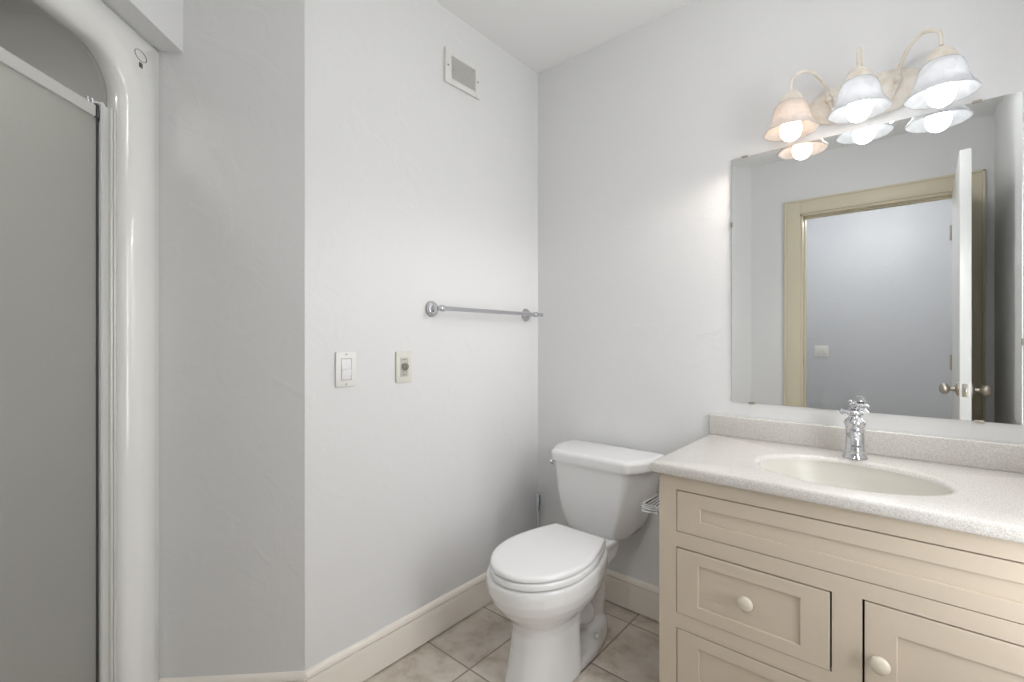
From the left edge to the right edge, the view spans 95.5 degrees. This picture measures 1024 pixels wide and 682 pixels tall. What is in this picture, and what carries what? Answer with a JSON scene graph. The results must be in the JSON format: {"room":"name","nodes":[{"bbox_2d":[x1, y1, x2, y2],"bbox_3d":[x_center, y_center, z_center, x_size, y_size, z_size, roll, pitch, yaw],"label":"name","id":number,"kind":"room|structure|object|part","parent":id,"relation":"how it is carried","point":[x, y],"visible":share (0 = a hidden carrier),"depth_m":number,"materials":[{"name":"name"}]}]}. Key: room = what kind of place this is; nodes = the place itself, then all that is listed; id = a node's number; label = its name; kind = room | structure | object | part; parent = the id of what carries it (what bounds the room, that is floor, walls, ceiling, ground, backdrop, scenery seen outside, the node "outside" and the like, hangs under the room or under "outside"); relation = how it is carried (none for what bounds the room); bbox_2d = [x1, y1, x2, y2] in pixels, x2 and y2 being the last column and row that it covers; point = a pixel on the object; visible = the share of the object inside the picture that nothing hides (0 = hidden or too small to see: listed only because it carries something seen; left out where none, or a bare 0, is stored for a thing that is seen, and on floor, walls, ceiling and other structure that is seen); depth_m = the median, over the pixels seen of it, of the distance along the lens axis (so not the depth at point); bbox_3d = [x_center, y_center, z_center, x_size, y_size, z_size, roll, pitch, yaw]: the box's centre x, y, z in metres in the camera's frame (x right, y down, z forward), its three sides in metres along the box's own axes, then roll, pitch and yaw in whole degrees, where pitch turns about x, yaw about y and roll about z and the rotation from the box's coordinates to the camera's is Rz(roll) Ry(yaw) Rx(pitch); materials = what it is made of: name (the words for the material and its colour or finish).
{"room":"bathroom","nodes":[
{"label":"bathroom","id":0,"kind":"room"},
{"bbox_2d":[104,0,182,52],"bbox_3d":[-0.980,-1.078,1.018,0.064,0.453,0.717,0,0,-4],"label":"wall","id":1,"kind":"structure","parent":0,"point":[160,22],"depth_m":1.29,"materials":[{"name":"white paint"}]},
{"bbox_2d":[153,0,304,678],"bbox_3d":[-0.846,-0.084,1.438,0.434,2.440,0.100,0,0,-4],"label":"wall","id":2,"kind":"structure","parent":0,"point":[232,104],"depth_m":1.39,"materials":[{"name":"white paint"}]},
{"bbox_2d":[158,671,306,681],"bbox_3d":[-0.829,1.064,1.382,0.420,0.130,0.014,0,0,-4],"label":"baseboard","id":3,"kind":"structure","parent":2,"relation":"attached to","point":[293,676],"depth_m":1.38,"materials":[{"name":"white paint"}]},
{"bbox_2d":[101,0,693,73],"bbox_3d":[-0.713,-1.354,0.613,4.700,0.100,4.000,0,0,41],"label":"ceiling","id":4,"kind":"structure","parent":0,"point":[542,35],"depth_m":1.90,"materials":[{"name":"white paint"}]},
{"bbox_2d":[305,0,537,669],"bbox_3d":[-0.295,-0.084,1.881,0.120,2.440,1.155,0,0,41],"label":"wall","id":5,"kind":"structure","parent":0,"point":[419,189],"depth_m":1.69,"materials":[{"name":"white paint"}]},
{"bbox_2d":[335,352,355,387],"bbox_3d":[-0.536,0.095,1.502,0.011,0.113,0.073,0,0,41],"label":"light switch","id":6,"kind":"object","parent":5,"relation":"attached to","point":[345,362],"visible":1,"depth_m":1.50,"materials":[{"name":"white plastic"}]},
{"bbox_2d":[305,572,491,681],"bbox_3d":[-0.244,1.064,1.837,0.014,0.130,1.155,0,0,41],"label":"baseboard","id":7,"kind":"structure","parent":5,"relation":"attached to","point":[365,658],"depth_m":1.65,"materials":[{"name":"white paint"}]},
{"bbox_2d":[396,352,411,382],"bbox_3d":[-0.382,0.097,1.667,0.026,0.110,0.068,0,0,41],"label":"timer","id":8,"kind":"object","parent":5,"relation":"attached to","point":[403,359],"visible":1,"depth_m":1.67,"materials":[{"name":"white plastic"}]},
{"bbox_3d":[-0.388,0.097,1.671,0.004,0.068,0.033,0,0,41],"label":"dial plate","id":9,"kind":"part","parent":8,"relation":"part of","materials":[{"name":"white plastic"}]},
{"bbox_3d":[-0.379,0.095,1.664,0.018,0.025,0.025,0,0,41],"label":"dial knob","id":10,"kind":"part","parent":8,"relation":"part of","materials":[{"name":"grey plastic"}]},
{"bbox_2d":[444,46,479,99],"bbox_3d":[-0.200,-1.079,1.888,0.014,0.134,0.192,0,0,41],"label":"air vent","id":11,"kind":"object","parent":5,"relation":"in","point":[460,73],"visible":1,"depth_m":1.88,"materials":[{"name":"white metal"}]},
{"bbox_2d":[425,301,542,321],"bbox_3d":[-0.086,-0.118,1.973,0.074,0.062,0.653,0,0,41],"label":"towel bar","id":12,"kind":"object","parent":5,"relation":"attached to","point":[431,308],"visible":1,"depth_m":1.85,"materials":[{"name":"silver metal"}]},
{"bbox_2d":[438,305,445,311],"bbox_3d":[-0.261,-0.118,1.733,0.025,0.025,0.032,0,0,41],"label":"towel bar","id":13,"kind":"object","parent":12,"relation":"attached to","point":[442,308],"depth_m":1.72,"materials":[{"name":"silver metal"}]},
{"bbox_2d":[363,600,658,681],"bbox_3d":[-0.713,1.196,0.613,4.700,0.120,4.000,0,0,41],"label":"floor","id":14,"kind":"structure","parent":0,"point":[476,648],"depth_m":1.68,"materials":[{"name":"beige tile"}]},
{"bbox_2d":[0,0,158,681],"bbox_3d":[-1.403,0.144,0.986,0.789,1.984,0.715,0,0,-4],"label":"shower frame","id":15,"kind":"object","parent":14,"relation":"on","point":[84,46],"visible":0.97,"depth_m":1.27,"materials":[{"name":"white plastic"}]},
{"bbox_2d":[0,47,116,681],"bbox_3d":[-1.057,0.212,1.018,0.036,1.648,0.463,0,0,-4],"label":"shower door","id":16,"kind":"structure","parent":15,"relation":"attached to","point":[58,146],"depth_m":1.07,"materials":[{"name":"grey glass"}]},
{"bbox_3d":[-1.047,-0.580,0.982,0.018,0.030,0.390,0,0,-4],"label":"header rail","id":17,"kind":"part","parent":16,"relation":"part of","materials":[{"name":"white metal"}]},
{"bbox_2d":[536,492,540,527],"bbox_3d":[0.123,0.927,2.183,0.088,0.418,0.088,0,0,41],"label":"toilet brush","id":18,"kind":"object","parent":14,"relation":"on","point":[538,495],"visible":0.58,"depth_m":2.17,"materials":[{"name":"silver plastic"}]},
{"bbox_2d":[486,439,663,681],"bbox_3d":[0.197,0.792,1.698,0.444,0.686,0.744,0,0,41],"label":"toilet","id":19,"kind":"object","parent":14,"relation":"on","point":[548,580],"visible":1,"depth_m":1.57,"materials":[{"name":"white ceramic"}]},
{"bbox_3d":[0.113,0.735,1.565,0.314,0.020,0.430,0,0,41],"label":"seat","id":20,"kind":"part","parent":19,"relation":"part of","materials":[{"name":"white plastic"}]},
{"bbox_3d":[0.113,0.711,1.565,0.312,0.016,0.428,0,0,41],"label":"seat","id":21,"kind":"part","parent":19,"relation":"part of","materials":[{"name":"white plastic"}]},
{"bbox_3d":[0.181,0.943,1.660,0.333,0.385,0.665,0,0,41],"label":"bowl","id":22,"kind":"part","parent":19,"relation":"part of","materials":[{"name":"white ceramic"}]},
{"bbox_3d":[0.365,0.634,1.893,0.420,0.287,0.214,0,0,41],"label":"tank","id":23,"kind":"part","parent":19,"relation":"part of","materials":[{"name":"white ceramic"}]},
{"bbox_3d":[0.364,0.472,1.891,0.444,0.046,0.232,0,0,41],"label":"tank lid","id":24,"kind":"part","parent":19,"relation":"part of","materials":[{"name":"white ceramic"}]},
{"bbox_2d":[659,473,1023,681],"bbox_3d":[0.927,0.759,1.234,0.901,0.754,0.540,0,0,41],"label":"vanity cabinet","id":25,"kind":"object","parent":14,"relation":"on","point":[754,586],"visible":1,"depth_m":1.09,"materials":[{"name":"beige paint"}]},
{"bbox_2d":[641,493,658,514],"bbox_3d":[0.498,0.545,1.508,0.106,0.050,0.148,0,0,41],"label":"paper holder","id":26,"kind":"object","parent":25,"relation":"attached to","point":[646,507],"visible":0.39,"depth_m":1.48,"materials":[{"name":"silver metal"}]},
{"bbox_3d":[0.455,0.536,1.461,0.098,0.024,0.010,0,0,41],"label":"arm","id":27,"kind":"part","parent":26,"relation":"part of","materials":[{"name":"silver metal"}]},
{"bbox_3d":[0.607,0.902,1.199,0.358,0.182,0.019,0,0,41],"label":"drawer","id":28,"kind":"part","parent":25,"relation":"part of","materials":[{"name":"beige paint"}]},
{"bbox_3d":[0.595,0.672,1.185,0.038,0.038,0.025,0,0,41],"label":"knob","id":29,"kind":"part","parent":25,"relation":"part of","materials":[{"name":"white ceramic"}]},
{"bbox_3d":[0.605,0.675,1.199,0.358,0.181,0.019,0,0,41],"label":"drawer","id":30,"kind":"part","parent":25,"relation":"part of","materials":[{"name":"beige paint"}]},
{"bbox_2d":[650,414,1023,543],"bbox_3d":[0.925,0.382,1.238,0.931,0.212,0.536,0,0,41],"label":"countertop","id":31,"kind":"structure","parent":25,"relation":"on","point":[976,487],"depth_m":1.27,"materials":[{"name":"stone"}]},
{"bbox_2d":[839,402,867,459],"bbox_3d":[0.995,0.266,1.356,0.066,0.164,0.117,0,0,41],"label":"faucet","id":32,"kind":"object","parent":31,"relation":"on","point":[855,425],"visible":1,"depth_m":1.36,"materials":[{"name":"silver metal"}]},
{"bbox_3d":[1.005,0.204,1.379,0.067,0.040,0.047,0,0,16],"label":"lever handle","id":33,"kind":"part","parent":32,"relation":"part of","materials":[{"name":"silver metal"}]},
{"bbox_3d":[0.988,0.282,1.336,0.029,0.047,0.078,0,0,28],"label":"spout","id":34,"kind":"part","parent":32,"relation":"part of","materials":[{"name":"silver metal"}]},
{"bbox_2d":[760,459,949,495],"bbox_3d":[0.884,0.425,1.232,0.406,0.126,0.312,0,0,41],"label":"basin","id":35,"kind":"object","parent":31,"relation":"in","point":[860,475],"depth_m":1.31,"materials":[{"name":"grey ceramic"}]},
{"bbox_3d":[0.784,0.705,1.068,0.861,0.642,0.004,0,0,41],"label":"panel","id":36,"kind":"part","parent":25,"relation":"part of","materials":[{"name":"beige wood"}]},
{"bbox_3d":[0.768,0.480,1.060,0.784,0.114,0.019,0,0,41],"label":"false drawer","id":37,"kind":"part","parent":25,"relation":"part of","materials":[{"name":"beige paint"}]},
{"bbox_3d":[0.796,0.703,1.006,0.038,0.038,0.025,0,0,41],"label":"knob","id":38,"kind":"part","parent":25,"relation":"part of","materials":[{"name":"white ceramic"}]},
{"bbox_3d":[0.928,0.787,0.923,0.363,0.411,0.019,0,0,41],"label":"door","id":39,"kind":"part","parent":25,"relation":"part of","materials":[{"name":"beige paint"}]},
{"bbox_2d":[538,0,1023,586],"bbox_3d":[0.822,-0.084,1.761,1.970,2.440,0.120,0,0,41],"label":"wall","id":40,"kind":"structure","parent":0,"point":[641,131],"depth_m":1.85,"materials":[{"name":"white paint"}]},
{"bbox_2d":[604,569,658,621],"bbox_3d":[0.442,1.064,2.000,0.842,0.130,0.014,0,0,41],"label":"baseboard","id":41,"kind":"structure","parent":40,"relation":"attached to","point":[638,596],"depth_m":1.94,"materials":[{"name":"white paint"}]},
{"bbox_2d":[709,414,1023,473],"bbox_3d":[1.093,0.313,1.434,0.931,0.074,0.022,0,0,41],"label":"backsplash","id":42,"kind":"structure","parent":40,"relation":"attached to","point":[1009,457],"depth_m":1.39,"materials":[{"name":"stone"}]},
{"bbox_2d":[763,28,981,141],"bbox_3d":[1.033,-0.751,1.379,0.509,0.244,0.184,0,0,41],"label":"vanity light","id":43,"kind":"object","parent":40,"relation":"attached to","point":[945,78],"visible":1,"depth_m":1.35,"materials":[{"name":"white glass"}]},
{"bbox_3d":[0.890,-0.689,1.484,0.061,0.108,0.061,0,0,41],"label":"bulb","id":44,"kind":"part","parent":43,"relation":"part of","materials":[{"name":"white glass"}]},
{"bbox_3d":[0.890,-0.711,1.484,0.156,0.093,0.156,0,0,41],"label":"lamp shade","id":45,"kind":"part","parent":43,"relation":"part of","materials":[{"name":"white glass"}]},
{"bbox_3d":[0.959,-0.772,1.480,0.150,0.174,0.027,0,0,9],"label":"arm","id":46,"kind":"part","parent":43,"relation":"part of","materials":[{"name":"beige metal"}]},
{"bbox_3d":[1.009,-0.767,1.481,0.022,0.022,0.022,0,0,41],"label":"knob","id":47,"kind":"part","parent":43,"relation":"part of","materials":[{"name":"beige metal"}]},
{"bbox_3d":[1.022,-0.697,1.370,0.061,0.108,0.061,0,0,41],"label":"bulb","id":48,"kind":"part","parent":43,"relation":"part of","materials":[{"name":"white glass"}]},
{"bbox_3d":[1.022,-0.719,1.370,0.156,0.093,0.156,0,0,41],"label":"lamp shade","id":49,"kind":"part","parent":43,"relation":"part of","materials":[{"name":"white glass"}]},
{"bbox_3d":[1.048,-0.779,1.398,0.012,0.187,0.088,0,0,42],"label":"arm","id":50,"kind":"part","parent":43,"relation":"part of","materials":[{"name":"beige metal"}]},
{"bbox_3d":[1.137,-0.767,1.371,0.022,0.022,0.022,0,0,41],"label":"knob","id":51,"kind":"part","parent":43,"relation":"part of","materials":[{"name":"beige metal"}]},
{"bbox_3d":[1.144,-0.772,1.321,0.027,0.174,0.150,0,0,-17],"label":"arm","id":52,"kind":"part","parent":43,"relation":"part of","materials":[{"name":"beige metal"}]},
{"bbox_3d":[1.157,-0.683,1.253,0.061,0.108,0.061,0,0,41],"label":"bulb","id":53,"kind":"part","parent":43,"relation":"part of","materials":[{"name":"white glass"}]},
{"bbox_3d":[1.157,-0.705,1.253,0.156,0.093,0.156,0,0,41],"label":"lamp shade","id":54,"kind":"part","parent":43,"relation":"part of","materials":[{"name":"white glass"}]},
{"bbox_2d":[731,91,1023,424],"bbox_3d":[1.073,-0.216,1.459,0.724,0.888,0.008,0,0,41],"label":"mirror","id":55,"kind":"object","parent":40,"relation":"attached to","point":[878,268],"visible":1,"depth_m":1.40,"materials":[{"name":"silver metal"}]}
]}

